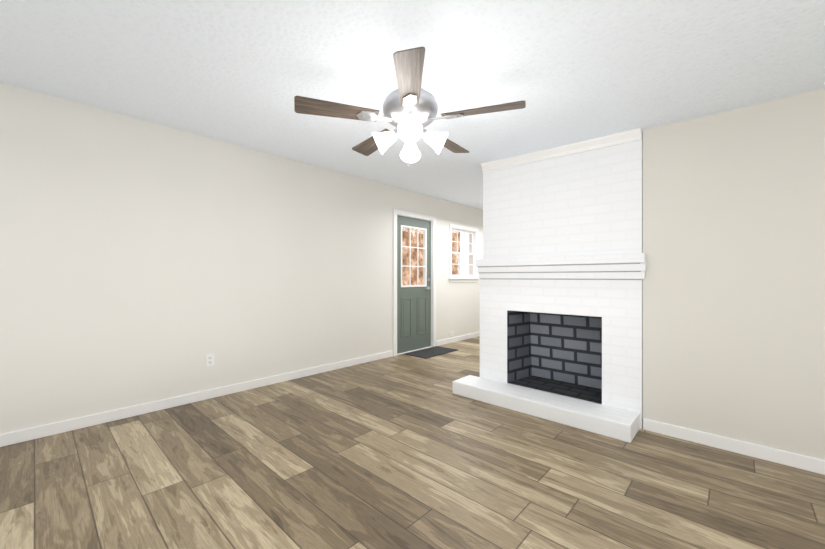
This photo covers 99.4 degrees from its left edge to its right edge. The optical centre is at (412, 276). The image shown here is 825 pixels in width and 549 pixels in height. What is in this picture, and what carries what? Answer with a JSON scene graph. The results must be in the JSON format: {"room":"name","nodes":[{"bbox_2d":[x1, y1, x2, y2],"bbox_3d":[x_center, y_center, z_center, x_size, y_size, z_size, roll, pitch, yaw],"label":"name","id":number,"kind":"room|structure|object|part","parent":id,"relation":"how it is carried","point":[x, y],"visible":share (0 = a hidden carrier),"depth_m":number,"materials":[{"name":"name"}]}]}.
{"room":"living room","nodes":[
{"label":"living room","id":0,"kind":"room"},
{"bbox_2d":[0,82,482,433],"bbox_3d":[-1.360,-0.120,3.985,0.150,2.520,9.200,0,0,43],"label":"wall","id":1,"kind":"structure","parent":0,"point":[142,261],"depth_m":3.06,"materials":[{"name":"beige paint"}]},
{"bbox_2d":[0,351,392,446],"bbox_3d":[-2.356,1.097,2.788,0.014,0.085,6.090,0,0,43],"label":"baseboard","id":2,"kind":"structure","parent":1,"relation":"attached to","point":[22,435],"depth_m":3.00,"materials":[{"name":"white wood"}]},
{"bbox_2d":[206,353,213,366],"bbox_3d":[-1.900,0.780,3.286,0.006,0.116,0.072,0,0,43],"label":"outlet","id":3,"kind":"object","parent":1,"relation":"attached to","point":[207,360],"visible":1,"depth_m":3.28,"materials":[{"name":"white plastic"}]},
{"bbox_2d":[393,208,435,355],"bbox_3d":[0.001,0.077,5.437,0.172,2.125,0.970,0,0,43],"label":"door frame","id":4,"kind":"structure","parent":1,"relation":"in","point":[398,212],"depth_m":5.47,"materials":[{"name":"white wood"}]},
{"bbox_3d":[0.009,-0.310,5.429,0.054,0.929,0.589,0,0,43],"label":"lite frame","id":5,"kind":"part","parent":4,"relation":"part of","materials":[{"name":"white wood"}]},
{"bbox_2d":[397,215,430,353],"bbox_3d":[0.011,0.112,5.428,0.051,2.037,0.800,0,0,43],"label":"door","id":6,"kind":"structure","parent":4,"relation":"attached to","point":[413,318],"depth_m":5.41,"materials":[{"name":"green wood"}]},
{"bbox_3d":[0.244,0.111,5.612,0.054,0.202,0.147,0,0,43],"label":"handle","id":7,"kind":"part","parent":4,"relation":"part of","materials":[{"name":"silver metal"}]},
{"bbox_2d":[436,332,479,345],"bbox_3d":[1.109,1.097,6.530,0.014,0.085,2.110,0,0,43],"label":"baseboard","id":8,"kind":"structure","parent":1,"relation":"attached to","point":[455,339],"depth_m":6.18,"materials":[{"name":"white wood"}]},
{"bbox_2d":[449,224,479,281],"bbox_3d":[0.899,-0.412,6.391,0.194,1.015,0.940,0,0,43],"label":"window","id":9,"kind":"structure","parent":1,"relation":"in","point":[475,250],"depth_m":6.45,"materials":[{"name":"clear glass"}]},
{"bbox_3d":[0.900,-0.430,6.390,0.037,0.784,0.704,0,0,43],"label":"glass","id":10,"kind":"part","parent":9,"relation":"part of","materials":[{"name":"clear glass"}]},
{"bbox_3d":[0.900,-0.430,6.390,0.063,0.838,0.758,0,0,43],"label":"window sashes","id":11,"kind":"part","parent":9,"relation":"part of","materials":[{"name":"white wood"}]},
{"bbox_2d":[0,336,824,548],"bbox_3d":[1.043,1.170,1.760,7.400,0.060,9.800,0,0,43],"label":"floor","id":12,"kind":"structure","parent":0,"point":[402,451],"depth_m":1.96,"materials":[{"name":"brown wood"}]},
{"bbox_2d":[405,346,457,358],"bbox_3d":[0.295,1.134,5.301,0.420,0.012,0.780,0,0,43],"label":"doormat","id":13,"kind":"object","parent":12,"relation":"on","point":[426,353],"visible":1,"depth_m":5.23,"materials":[{"name":"grey rubber"}]},
{"bbox_2d":[453,128,645,442],"bbox_3d":[1.299,-0.120,3.264,1.550,2.520,1.005,0,0,43],"label":"fireplace","id":14,"kind":"object","parent":12,"relation":"on","point":[561,267],"visible":0.96,"depth_m":3.02,"materials":[{"name":"white brick"}]},
{"bbox_3d":[1.197,-1.080,3.058,1.360,0.111,0.045,0,0,43],"label":"crown moulding","id":15,"kind":"part","parent":14,"relation":"part of","materials":[{"name":"white wood"}]},
{"bbox_2d":[0,0,824,209],"bbox_3d":[1.117,-1.271,1.692,7.800,0.377,10.000,0,0,43],"label":"ceiling","id":16,"kind":"structure","parent":0,"point":[244,73],"depth_m":1.86,"materials":[{"name":"white paint"}]},
{"bbox_2d":[294,47,525,165],"bbox_3d":[-0.007,-0.894,2.138,1.279,0.449,1.264,0,0,43],"label":"fan","id":17,"kind":"object","parent":16,"relation":"hanging from","point":[410,107],"visible":1,"depth_m":1.98,"materials":[{"name":"brown wood"}]},
{"bbox_2d":[643,88,824,459],"bbox_3d":[3.112,-0.120,1.445,3.637,2.520,0.150,0,0,43],"label":"wall","id":18,"kind":"structure","parent":0,"point":[734,279],"depth_m":2.27,"materials":[{"name":"beige paint"}]},
{"bbox_2d":[643,418,824,474],"bbox_3d":[3.002,1.097,1.435,3.484,0.085,0.014,0,0,43],"label":"baseboard","id":19,"kind":"structure","parent":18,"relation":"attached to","point":[803,462],"depth_m":2.25,"materials":[{"name":"white wood"}]},
{"label":"outside","id":20,"kind":"structure","parent":0,"visible":0},
{"bbox_2d":[402,228,459,284],"bbox_3d":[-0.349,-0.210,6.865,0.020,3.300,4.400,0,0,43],"label":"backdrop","id":21,"kind":"structure","parent":20,"point":[413,251],"depth_m":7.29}
]}

